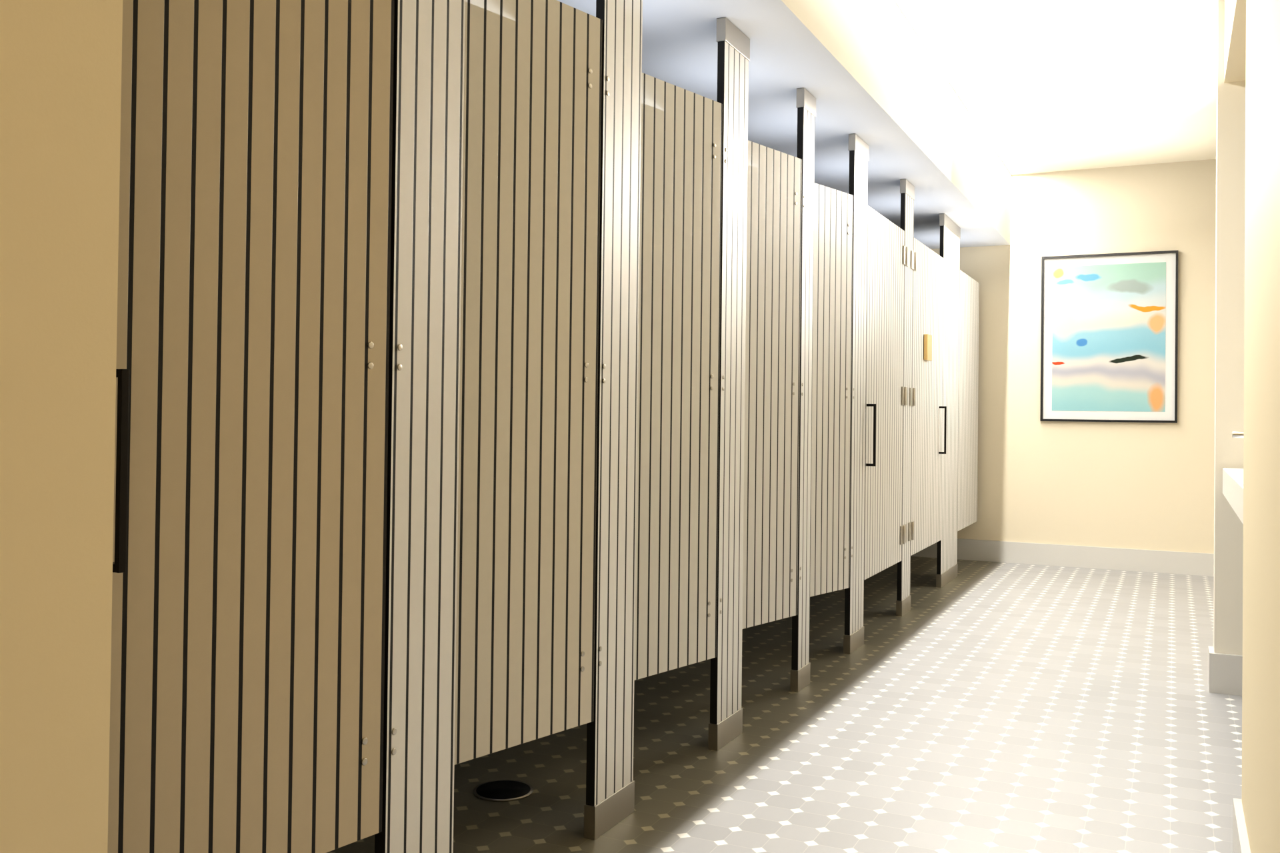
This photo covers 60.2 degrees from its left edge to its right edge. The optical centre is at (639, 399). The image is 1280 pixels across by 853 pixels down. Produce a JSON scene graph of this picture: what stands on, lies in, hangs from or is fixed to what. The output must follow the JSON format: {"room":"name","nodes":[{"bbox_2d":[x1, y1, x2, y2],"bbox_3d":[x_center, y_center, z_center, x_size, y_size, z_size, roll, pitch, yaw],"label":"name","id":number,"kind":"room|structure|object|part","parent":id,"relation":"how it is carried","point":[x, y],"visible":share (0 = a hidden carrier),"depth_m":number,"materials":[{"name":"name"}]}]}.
{"room":"public restroom","nodes":[
{"label":"public restroom","id":0,"kind":"room"},
{"bbox_2d":[0,0,122,852],"bbox_3d":[-2.288,-0.130,-0.059,1.835,2.400,3.900,0,-1,26],"label":"wall","id":1,"kind":"structure","parent":0,"point":[61,61],"depth_m":1.23,"materials":[{"name":"beige paint"}]},
{"bbox_2d":[326,556,1241,852],"bbox_3d":[0.471,1.190,2.931,4.620,0.100,12.127,0,-1,26],"label":"floor","id":2,"kind":"structure","parent":0,"point":[1013,708],"depth_m":3.71,"materials":[{"name":"tile"}]},
{"bbox_2d":[107,0,465,852],"bbox_3d":[-1.278,-0.089,2.270,1.618,2.398,0.832,0,-1,26],"label":"partition","id":3,"kind":"object","parent":2,"relation":"on","point":[284,622],"visible":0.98,"depth_m":1.91,"materials":[{"name":"laminate"}]},
{"bbox_3d":[-0.785,0.250,1.643,0.033,0.012,0.012,0,-1,37],"label":"pull handle post","id":4,"kind":"part","parent":3,"relation":"part of","materials":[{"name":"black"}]},
{"bbox_3d":[-0.781,-0.038,1.646,0.033,0.012,0.012,0,-1,37],"label":"pull handle post","id":5,"kind":"part","parent":3,"relation":"part of","materials":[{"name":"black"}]},
{"bbox_3d":[-0.765,0.106,1.631,0.012,0.300,0.012,0,-1,37],"label":"pull handle","id":6,"kind":"part","parent":3,"relation":"part of","materials":[{"name":"black metal"}]},
{"bbox_2d":[473,780,533,801],"bbox_3d":[-0.394,1.129,3.185,0.172,0.006,0.172,0,-1,26],"label":"floor drain","id":7,"kind":"object","parent":2,"relation":"on","point":[503,790],"visible":1,"depth_m":3.18,"materials":[{"name":"black metal"}]},
{"bbox_2d":[454,0,642,839],"bbox_3d":[-0.910,-0.075,3.031,1.618,2.398,0.833,0,-1,26],"label":"partition","id":8,"kind":"object","parent":2,"relation":"on","point":[549,346],"visible":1,"depth_m":2.71,"materials":[{"name":"laminate"}]},
{"bbox_2d":[634,17,749,750],"bbox_3d":[-0.542,-0.061,3.793,1.618,2.398,0.834,0,-1,26],"label":"partition","id":9,"kind":"object","parent":2,"relation":"on","point":[693,191],"visible":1,"depth_m":3.50,"materials":[{"name":"laminate"}]},
{"bbox_3d":[0.056,-0.068,3.375,0.025,1.806,0.611,0,-1,39],"label":"stall door","id":10,"kind":"part","parent":9,"relation":"part of","materials":[{"name":"laminate"}]},
{"bbox_2d":[742,88,815,691],"bbox_3d":[-0.186,-0.048,4.532,1.618,2.398,0.770,0,-1,26],"label":"partition","id":11,"kind":"object","parent":2,"relation":"on","point":[780,208],"visible":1,"depth_m":4.27,"materials":[{"name":"laminate"}]},
{"bbox_3d":[0.427,-0.054,4.144,0.025,1.806,0.616,0,-1,39],"label":"stall door","id":12,"kind":"part","parent":11,"relation":"part of","materials":[{"name":"laminate"}]},
{"bbox_2d":[810,134,868,653],"bbox_3d":[0.175,-0.035,5.280,1.618,2.398,0.855,0,-1,26],"label":"partition","id":13,"kind":"object","parent":2,"relation":"on","point":[840,247],"visible":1,"depth_m":5.01,"materials":[{"name":"laminate"}]},
{"bbox_3d":[0.767,-0.042,4.853,0.025,1.806,0.613,0,-1,40],"label":"stall door","id":14,"kind":"part","parent":13,"relation":"part of","materials":[{"name":"laminate"}]},
{"bbox_2d":[864,179,946,616],"bbox_3d":[0.804,-0.012,6.535,1.659,2.398,1.950,0,-1,26],"label":"partition","id":15,"kind":"object","parent":2,"relation":"on","point":[903,457],"visible":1,"depth_m":6.04,"materials":[{"name":"laminate"}]},
{"bbox_3d":[1.108,0.317,5.326,0.033,0.012,0.012,0,-1,26],"label":"pull handle post","id":16,"kind":"part","parent":15,"relation":"part of","materials":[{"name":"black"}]},
{"bbox_3d":[1.111,0.029,5.329,0.033,0.012,0.012,0,-1,26],"label":"pull handle post","id":17,"kind":"part","parent":15,"relation":"part of","materials":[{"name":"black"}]},
{"bbox_3d":[1.130,0.173,5.318,0.012,0.300,0.012,0,-1,26],"label":"pull handle","id":18,"kind":"part","parent":15,"relation":"part of","materials":[{"name":"black metal"}]},
{"bbox_3d":[1.253,-0.026,5.689,0.025,1.806,0.816,0,-1,26],"label":"stall door","id":19,"kind":"part","parent":15,"relation":"part of","materials":[{"name":"laminate"}]},
{"bbox_3d":[1.425,0.742,6.018,0.008,0.100,0.046,0,-1,26],"label":"hinge door","id":20,"kind":"part","parent":15,"relation":"part of","materials":[{"name":"silver metal"}]},
{"bbox_3d":[1.435,-0.016,6.027,0.008,0.100,0.046,0,-1,26],"label":"hinge door","id":21,"kind":"part","parent":15,"relation":"part of","materials":[{"name":"silver metal"}]},
{"bbox_3d":[1.444,-0.785,6.036,0.008,0.100,0.046,0,-1,26],"label":"hinge door","id":22,"kind":"part","parent":15,"relation":"part of","materials":[{"name":"silver metal"}]},
{"bbox_3d":[1.727,-0.008,6.671,0.025,1.806,0.903,0,-1,26],"label":"stall door","id":23,"kind":"part","parent":15,"relation":"part of","materials":[{"name":"laminate"}]},
{"bbox_3d":[1.717,-0.307,6.590,0.024,0.152,0.130,0,-1,26],"label":"brass sign plate","id":24,"kind":"part","parent":15,"relation":"part of","materials":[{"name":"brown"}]},
{"bbox_3d":[1.926,0.196,6.966,0.012,0.300,0.012,0,-1,26],"label":"pull handle","id":25,"kind":"part","parent":15,"relation":"part of","materials":[{"name":"black metal"}]},
{"bbox_2d":[936,213,979,587],"bbox_3d":[1.527,0.016,8.079,1.618,2.398,1.454,0,-1,26],"label":"partition","id":26,"kind":"object","parent":2,"relation":"on","point":[961,314],"visible":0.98,"depth_m":7.55,"materials":[{"name":"laminate"}]},
{"bbox_3d":[2.369,0.016,8.001,0.025,1.806,0.860,0,-1,26],"label":"stall door","id":27,"kind":"part","parent":26,"relation":"part of","materials":[{"name":"laminate"}]},
{"bbox_2d":[894,0,1217,175],"bbox_3d":[1.425,-1.834,2.525,2.585,0.100,12.127,0,-1,26],"label":"ceiling","id":28,"kind":"structure","parent":0,"point":[1051,85],"depth_m":5.88,"materials":[{"name":"white paint"}]},
{"bbox_2d":[556,0,1010,249],"bbox_3d":[-0.658,-1.582,3.526,2.035,0.630,12.127,0,-1,26],"label":"soffit bulkhead","id":29,"kind":"object","parent":28,"relation":"attached to","point":[870,75],"depth_m":4.83,"materials":[{"name":"white paint"}]},
{"bbox_2d":[931,159,1215,553],"bbox_3d":[3.072,-0.229,8.296,4.620,2.930,0.150,0,-1,26],"label":"wall","id":30,"kind":"structure","parent":0,"point":[1144,486],"depth_m":8.09,"materials":[{"name":"beige paint"}]},
{"bbox_2d":[910,538,1213,576],"bbox_3d":[3.018,1.156,8.204,4.220,0.158,0.018,0,-1,26],"label":"baseboard","id":31,"kind":"structure","parent":30,"relation":"attached to","point":[1197,564],"depth_m":8.08,"materials":[{"name":"white"}]},
{"bbox_2d":[1040,250,1177,423],"bbox_3d":[3.404,-0.445,8.038,0.916,1.225,0.030,0,-1,26],"label":"picture frame","id":32,"kind":"object","parent":30,"relation":"attached to","point":[1109,329],"visible":1,"depth_m":8.03,"materials":[{"name":"black"}]},
{"bbox_2d":[1213,0,1245,655],"bbox_3d":[2.857,-0.280,4.279,1.113,2.930,0.120,0,-1,26],"label":"wall","id":33,"kind":"structure","parent":0,"point":[1231,97],"depth_m":4.45,"materials":[{"name":"white paint"}]},
{"bbox_2d":[1208,647,1213,689],"bbox_3d":[2.331,1.103,4.508,0.018,0.158,0.120,0,-1,26],"label":"baseboard","id":34,"kind":"structure","parent":33,"relation":"attached to","point":[1211,649],"depth_m":4.50,"materials":[{"name":"white"}]},
{"bbox_2d":[1208,652,1242,695],"bbox_3d":[2.802,1.105,4.204,1.131,0.158,0.018,0,-1,26],"label":"baseboard","id":35,"kind":"structure","parent":33,"relation":"attached to","point":[1225,670],"depth_m":4.42,"materials":[{"name":"white"}]},
{"bbox_2d":[1224,0,1245,83],"bbox_3d":[2.002,-1.529,3.581,0.120,0.470,1.920,0,-1,26],"label":"header beam","id":36,"kind":"structure","parent":0,"point":[1235,44],"depth_m":4.09,"materials":[{"name":"beige paint"}]},
{"bbox_2d":[1241,0,1279,852],"bbox_3d":[0.760,-0.361,-0.299,1.310,2.930,6.110,0,-1,26],"label":"wall","id":37,"kind":"structure","parent":0,"point":[1261,680],"depth_m":2.16,"materials":[{"name":"beige paint"}]},
{"bbox_2d":[1232,798,1250,852],"bbox_3d":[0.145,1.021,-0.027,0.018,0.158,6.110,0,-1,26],"label":"baseboard","id":38,"kind":"structure","parent":37,"relation":"attached to","point":[1241,841],"depth_m":2.57,"materials":[{"name":"white"}]},
{"bbox_3d":[3.808,-0.263,4.739,0.200,2.930,5.617,0,-1,26],"label":"wall","id":39,"kind":"structure","parent":0,"visible":0},
{"bbox_2d":[1222,432,1243,524],"bbox_3d":[2.414,0.241,3.350,1.078,0.256,1.860,0,-1,26],"label":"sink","id":40,"kind":"object","parent":39,"relation":"attached to","point":[1233,479],"visible":0.24,"depth_m":3.74,"materials":[{"name":"white ceramic"}]},
{"bbox_2d":[1232,432,1243,437],"bbox_3d":[2.169,0.192,3.892,0.146,0.151,0.032,0,-1,26],"label":"tap","id":41,"kind":"object","parent":40,"relation":"on","point":[1235,435],"depth_m":3.91,"materials":[{"name":"silver metal"}]}
]}

